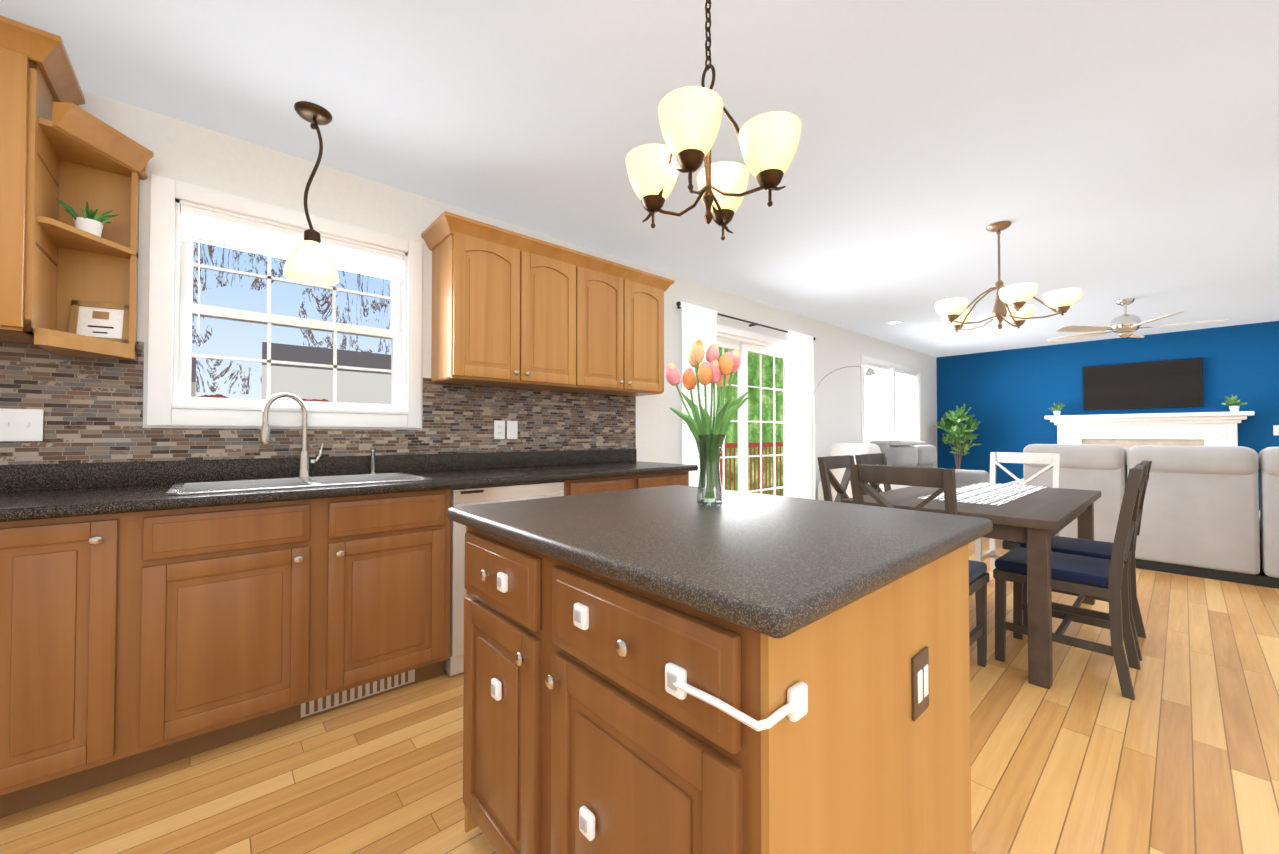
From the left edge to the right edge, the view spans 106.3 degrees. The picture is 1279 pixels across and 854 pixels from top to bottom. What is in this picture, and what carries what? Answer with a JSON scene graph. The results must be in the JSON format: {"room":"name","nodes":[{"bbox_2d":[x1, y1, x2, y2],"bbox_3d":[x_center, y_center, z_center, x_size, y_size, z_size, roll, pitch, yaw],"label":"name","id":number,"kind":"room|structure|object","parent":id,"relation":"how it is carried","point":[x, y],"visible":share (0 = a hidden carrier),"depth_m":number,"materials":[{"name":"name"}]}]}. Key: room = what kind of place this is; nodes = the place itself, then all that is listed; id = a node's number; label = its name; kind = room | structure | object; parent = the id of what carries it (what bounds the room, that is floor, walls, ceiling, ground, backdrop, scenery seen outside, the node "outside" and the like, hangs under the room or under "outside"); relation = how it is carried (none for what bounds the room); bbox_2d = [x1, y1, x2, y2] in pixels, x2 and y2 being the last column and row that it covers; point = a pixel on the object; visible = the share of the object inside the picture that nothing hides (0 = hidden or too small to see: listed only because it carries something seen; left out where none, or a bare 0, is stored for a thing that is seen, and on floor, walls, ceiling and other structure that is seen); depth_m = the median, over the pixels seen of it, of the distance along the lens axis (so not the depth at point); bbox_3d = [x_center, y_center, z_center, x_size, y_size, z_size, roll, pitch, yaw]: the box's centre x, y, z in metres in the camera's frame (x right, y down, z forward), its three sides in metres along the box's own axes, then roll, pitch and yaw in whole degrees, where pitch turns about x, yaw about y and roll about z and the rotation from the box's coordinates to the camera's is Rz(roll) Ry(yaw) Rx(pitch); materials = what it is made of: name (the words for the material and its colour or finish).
{"room":"dining room and kitchen","nodes":[
{"label":"dining room and kitchen","id":0,"kind":"room"},
{"bbox_2d":[0,90,937,499],"bbox_3d":[0.345,-0.043,4.159,13.020,2.460,0.172,1,-1,-41],"label":"wall","id":1,"kind":"structure","parent":0,"point":[94,410],"depth_m":2.50,"materials":[{"name":"paint"}]},
{"bbox_2d":[0,408,43,440],"bbox_3d":[-2.254,-0.007,1.737,0.118,0.118,0.016,1,-1,-41],"label":"light switch","id":2,"kind":"object","parent":1,"relation":"attached to","point":[21,424],"visible":1,"depth_m":1.75,"materials":[{"name":"white plastic"}]},
{"bbox_2d":[0,15,153,360],"bbox_3d":[-2.270,-0.778,1.497,1.042,1.005,0.392,1,-1,-41],"label":"upper cabinet","id":3,"kind":"object","parent":1,"relation":"attached to","point":[72,173],"visible":1,"depth_m":1.72,"materials":[{"name":"brown wood"}]},
{"bbox_2d":[147,174,421,427],"bbox_3d":[-1.664,-0.517,2.377,1.064,1.034,0.185,1,-1,-41],"label":"kitchen window","id":4,"kind":"structure","parent":1,"relation":"in","point":[184,225],"depth_m":2.22,"materials":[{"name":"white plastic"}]},
{"bbox_2d":[494,420,504,438],"bbox_3d":[-0.866,0.018,2.967,0.072,0.115,0.009,1,-1,-41],"label":"outlet","id":5,"kind":"object","parent":1,"relation":"attached to","point":[499,429],"visible":1,"depth_m":2.96,"materials":[{"name":"white plastic"}]},
{"bbox_2d":[429,215,588,390],"bbox_3d":[-0.760,-0.667,2.870,0.823,0.826,0.329,1,-1,-41],"label":"upper cabinet","id":6,"kind":"object","parent":1,"relation":"attached to","point":[511,309],"depth_m":2.69,"materials":[{"name":"brown wood"}]},
{"bbox_2d":[507,421,517,438],"bbox_3d":[-0.802,0.018,3.024,0.072,0.115,0.008,1,-1,-41],"label":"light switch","id":7,"kind":"object","parent":1,"relation":"attached to","point":[512,429],"visible":1,"depth_m":3.02,"materials":[{"name":"white plastic"}]},
{"bbox_2d":[564,255,668,395],"bbox_3d":[-0.235,-0.659,3.334,0.824,0.826,0.329,1,-1,-41],"label":"upper cabinet","id":8,"kind":"object","parent":1,"relation":"attached to","point":[626,304],"depth_m":3.24,"materials":[{"name":"brown wood"}]},
{"bbox_2d":[676,301,815,499],"bbox_3d":[1.123,0.077,4.665,2.220,2.195,0.118,1,-1,-41],"label":"curtains","id":9,"kind":"object","parent":1,"relation":"attached to","point":[698,322],"visible":0.52,"depth_m":5.03,"materials":[{"name":"white fabric"}]},
{"bbox_2d":[716,324,786,495],"bbox_3d":[1.039,0.131,4.759,1.880,2.130,0.177,1,-1,-41],"label":"door frame","id":10,"kind":"structure","parent":1,"relation":"in","point":[729,339],"depth_m":4.77,"materials":[{"name":"white wood"}]},
{"bbox_2d":[860,355,920,442],"bbox_3d":[3.688,-0.292,7.099,2.144,1.294,0.185,1,-1,-41],"label":"living room window","id":11,"kind":"structure","parent":1,"relation":"in","point":[884,424],"depth_m":7.02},
{"bbox_2d":[0,537,1278,853],"bbox_3d":[2.776,1.203,1.384,13.020,0.120,7.520,1,-1,-41],"label":"floor","id":12,"kind":"structure","parent":0,"point":[1178,755],"depth_m":1.61,"materials":[{"name":"brown wood"}]},
{"bbox_2d":[0,522,3,650],"bbox_3d":[-2.180,0.705,1.407,0.480,0.876,0.608,1,-1,-41],"label":"base cabinet","id":13,"kind":"object","parent":12,"relation":"on","point":[1,523],"depth_m":1.35,"materials":[{"name":"brown wood"}]},
{"bbox_2d":[0,449,697,521],"bbox_3d":[-1.385,0.209,2.090,4.214,0.135,0.651,1,-1,-41],"label":"countertop","id":14,"kind":"structure","parent":13,"relation":"on","point":[41,491],"depth_m":2.01,"materials":[{"name":"stone"}]},
{"bbox_2d":[165,472,431,495],"bbox_3d":[-1.419,0.325,2.063,0.860,0.187,0.480,1,-1,-41],"label":"sink","id":15,"kind":"object","parent":14,"relation":"in","point":[232,486],"visible":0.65,"depth_m":2.09,"materials":[{"name":"silver metal"}]},
{"bbox_2d":[260,393,375,476],"bbox_3d":[-1.514,0.043,2.296,0.480,0.396,0.122,1,-1,-41],"label":"faucet","id":16,"kind":"object","parent":14,"relation":"on","point":[305,462],"visible":0.85,"depth_m":2.26,"materials":[{"name":"silver metal"}]},
{"bbox_2d":[0,511,155,817],"bbox_3d":[-1.925,0.709,1.632,0.312,0.876,0.608,1,-1,-41],"label":"base cabinet","id":17,"kind":"object","parent":12,"relation":"on","point":[132,643],"depth_m":1.43,"materials":[{"name":"brown wood"}]},
{"bbox_2d":[132,507,450,774],"bbox_3d":[-1.430,0.804,2.068,1.010,0.700,0.608,1,-1,-41],"label":"base cabinet","id":18,"kind":"object","parent":12,"relation":"on","point":[245,630],"depth_m":1.77,"materials":[{"name":"brown wood"}]},
{"bbox_2d":[563,471,688,495],"bbox_3d":[-0.223,0.733,3.135,0.990,0.876,0.608,1,-1,-41],"label":"base cabinet","id":19,"kind":"object","parent":12,"relation":"on","point":[606,484],"depth_m":2.85,"materials":[{"name":"brown wood"}]},
{"bbox_2d":[444,481,563,675],"bbox_3d":[-0.817,0.722,2.599,0.594,0.856,0.574,1,-1,-41],"label":"dishwasher","id":20,"kind":"object","parent":19,"relation":"in","point":[454,664],"visible":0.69,"depth_m":2.22,"materials":[{"name":"silver metal"}]},
{"bbox_2d":[447,485,992,853],"bbox_3d":[0.159,0.683,1.259,0.951,0.915,1.075,1,-1,-41],"label":"kitchen island","id":21,"kind":"object","parent":12,"relation":"on","point":[674,669],"visible":1,"depth_m":0.85,"materials":[{"name":"brown wood"}]},
{"bbox_2d":[665,339,748,506],"bbox_3d":[0.204,-0.017,1.403,0.232,0.488,0.231,1,-1,-41],"label":"vase","id":22,"kind":"object","parent":21,"relation":"on","point":[708,432],"visible":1,"depth_m":1.38,"materials":[{"name":"clear glass"}]},
{"bbox_2d":[817,455,854,501],"bbox_3d":[1.483,0.680,3.039,0.450,0.978,0.521,1,-1,-41],"label":"dining chair","id":23,"kind":"object","parent":12,"relation":"on","point":[826,465],"visible":0.23,"depth_m":3.15,"materials":[{"name":"brown wood"}]},
{"bbox_2d":[812,366,874,498],"bbox_3d":[2.142,0.265,5.160,0.947,1.874,0.422,1,-1,-41],"label":"arc floor lamp","id":24,"kind":"object","parent":12,"relation":"on","point":[870,371],"visible":0.58,"depth_m":5.02,"materials":[{"name":"silver metal"}]},
{"bbox_2d":[818,443,909,501],"bbox_3d":[2.525,0.689,5.280,0.972,1.030,0.760,1,-1,-41],"label":"recliner armchair","id":25,"kind":"object","parent":12,"relation":"on","point":[841,449],"visible":0.1,"depth_m":4.99,"materials":[{"name":"beige fabric"}]},
{"bbox_2d":[855,453,890,494],"bbox_3d":[1.884,0.685,3.393,0.450,0.978,0.521,1,-1,-41],"label":"dining chair","id":26,"kind":"object","parent":12,"relation":"on","point":[875,459],"visible":0.19,"depth_m":3.55,"materials":[{"name":"brown wood"}]},
{"bbox_2d":[850,464,988,666],"bbox_3d":[1.357,0.668,2.327,0.521,0.978,0.450,1,-1,-41],"label":"chair","id":27,"kind":"object","parent":12,"relation":"on","point":[864,475],"visible":0.46,"depth_m":2.22,"materials":[{"name":"brown wood"}]},
{"bbox_2d":[869,440,988,482],"bbox_3d":[3.698,0.696,6.197,1.800,1.045,0.982,1,-1,-41],"label":"loveseat","id":28,"kind":"object","parent":12,"relation":"on","point":[912,453],"visible":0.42,"depth_m":6.17,"materials":[{"name":"fabric"}]},
{"bbox_2d":[934,404,981,468],"bbox_3d":[5.100,0.437,7.719,0.686,1.611,0.629,1,-1,-41],"label":"plant","id":29,"kind":"object","parent":12,"relation":"on","point":[955,428],"visible":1,"depth_m":7.64,"materials":[{"name":"green plant"}]},
{"bbox_2d":[842,482,1100,688],"bbox_3d":[2.128,0.795,2.986,1.720,0.745,0.950,1,-1,-41],"label":"dining table","id":30,"kind":"object","parent":12,"relation":"on","point":[1036,521],"visible":0.52,"depth_m":2.24,"materials":[{"name":"brown wood"}]},
{"bbox_2d":[919,483,1045,505],"bbox_3d":[2.267,0.527,3.113,1.371,0.215,0.390,1,-1,-41],"label":"table runner","id":31,"kind":"object","parent":30,"relation":"on","point":[991,493],"visible":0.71,"depth_m":3.04,"materials":[{"name":"white fabric"}]},
{"bbox_2d":[975,452,1059,571],"bbox_3d":[2.863,0.689,3.630,0.521,0.978,0.450,1,-1,-41],"label":"chair","id":32,"kind":"object","parent":12,"relation":"on","point":[1051,459],"visible":0.35,"depth_m":3.75,"materials":[{"name":"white wood"}]},
{"bbox_2d":[993,464,1146,699],"bbox_3d":[2.099,0.669,2.341,0.450,0.978,0.521,1,-1,-41],"label":"dining chair","id":33,"kind":"object","parent":12,"relation":"on","point":[1093,577],"visible":0.94,"depth_m":2.21,"materials":[{"name":"brown wood"}]},
{"bbox_2d":[1019,460,1151,660],"bbox_3d":[2.500,0.674,2.696,0.450,0.978,0.521,1,-1,-41],"label":"dining chair","id":34,"kind":"object","parent":12,"relation":"on","point":[1085,547],"visible":0.31,"depth_m":2.64,"materials":[{"name":"brown wood"}]},
{"bbox_2d":[1002,444,1278,588],"bbox_3d":[4.926,0.666,3.838,0.982,1.030,3.180,1,-1,-41],"label":"sofa","id":35,"kind":"object","parent":12,"relation":"on","point":[1203,516],"visible":0.65,"depth_m":3.79,"materials":[{"name":"fabric"}]},
{"bbox_2d":[1045,411,1253,482],"bbox_3d":[6.551,0.523,6.295,0.550,1.395,1.890,1,-1,-41],"label":"fireplace","id":36,"kind":"object","parent":12,"relation":"on","point":[1126,432],"visible":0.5,"depth_m":6.29,"materials":[{"name":"tile"}]},
{"bbox_2d":[1047,401,1064,415],"bbox_3d":[6.087,-0.272,7.007,0.165,0.215,0.195,1,-1,-41],"label":"mantel plant","id":37,"kind":"object","parent":36,"relation":"on","point":[1058,407],"visible":0.98,"depth_m":6.99,"materials":[{"name":"green plant"}]},
{"bbox_2d":[1221,395,1247,411],"bbox_3d":[7.168,-0.292,5.776,0.179,0.216,0.201,1,-1,-41],"label":"mantel plant","id":38,"kind":"object","parent":36,"relation":"on","point":[1233,407],"visible":1,"depth_m":5.78,"materials":[{"name":"green plant"}]},
{"bbox_2d":[0,0,1278,356],"bbox_3d":[2.776,-1.377,1.425,13.020,0.120,7.520,1,-1,-41],"label":"ceiling","id":39,"kind":"structure","parent":0,"point":[1104,154],"depth_m":2.06,"materials":[{"name":"paint"}]},
{"bbox_2d":[284,101,337,285],"bbox_3d":[-1.354,-0.961,1.987,0.188,0.695,0.188,1,-1,-41],"label":"light","id":40,"kind":"object","parent":39,"relation":"hanging from","point":[309,260],"visible":0.98,"depth_m":1.96,"materials":[{"name":"brown metal"}]},
{"bbox_2d":[626,0,801,239],"bbox_3d":[0.181,-0.924,1.261,0.373,0.790,0.373,0,-1,-21],"label":"light","id":41,"kind":"object","parent":39,"relation":"hanging from","point":[690,117],"visible":1,"depth_m":1.17,"materials":[{"name":"beige glass"}]},
{"bbox_2d":[886,321,902,324],"bbox_3d":[3.044,-1.246,5.729,0.180,0.006,0.180,1,-1,-41],"label":"recessed light","id":42,"kind":"object","parent":39,"relation":"in","point":[893,322],"visible":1,"depth_m":5.72,"materials":[{"name":"white plastic"}]},
{"bbox_2d":[935,221,1081,331],"bbox_3d":[2.318,-0.956,3.065,0.742,0.670,0.745,1,-1,-41],"label":"dining chandelier","id":43,"kind":"object","parent":39,"relation":"hanging from","point":[956,314],"visible":1,"depth_m":3.02,"materials":[{"name":"beige glass"}]},
{"bbox_2d":[1047,298,1228,342],"bbox_3d":[4.864,-1.076,4.784,1.254,0.375,1.283,1,-1,-41],"label":"ceiling fan","id":44,"kind":"object","parent":39,"relation":"hanging from","point":[1125,325],"visible":1,"depth_m":4.73,"materials":[{"name":"beige wood"}]},
{"bbox_2d":[936,321,1278,509],"bbox_3d":[7.592,-0.020,5.656,0.172,2.460,7.200,1,-1,-41],"label":"wall","id":45,"kind":"structure","parent":0,"point":[1009,397],"depth_m":7.03,"materials":[{"name":"paint"}]},
{"bbox_2d":[1083,358,1202,409],"bbox_3d":[6.740,-0.557,6.470,0.057,0.620,1.115,1,-1,-41],"label":"tv","id":46,"kind":"object","parent":45,"relation":"attached to","point":[1165,384],"visible":1,"depth_m":6.41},
{"bbox_2d":[1273,425,1278,434],"bbox_3d":[7.506,0.040,5.632,0.008,0.118,0.075,1,-1,-41],"label":"light switch","id":47,"kind":"object","parent":45,"relation":"attached to","point":[1275,429],"visible":1,"depth_m":5.65,"materials":[{"name":"white plastic"}]},
{"label":"outside","id":48,"kind":"structure","parent":0,"visible":0},
{"bbox_2d":[191,242,390,403],"bbox_3d":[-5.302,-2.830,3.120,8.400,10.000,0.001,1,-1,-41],"label":"window glass","id":49,"kind":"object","parent":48,"point":[217,378],"depth_m":4.69,"materials":[{"name":"clear glass"}]},
{"bbox_2d":[716,347,782,495],"bbox_3d":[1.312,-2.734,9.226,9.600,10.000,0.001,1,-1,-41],"label":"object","id":50,"kind":"structure","parent":48,"point":[731,464],"depth_m":10.28,"materials":[{"name":"clear glass"}]}
]}

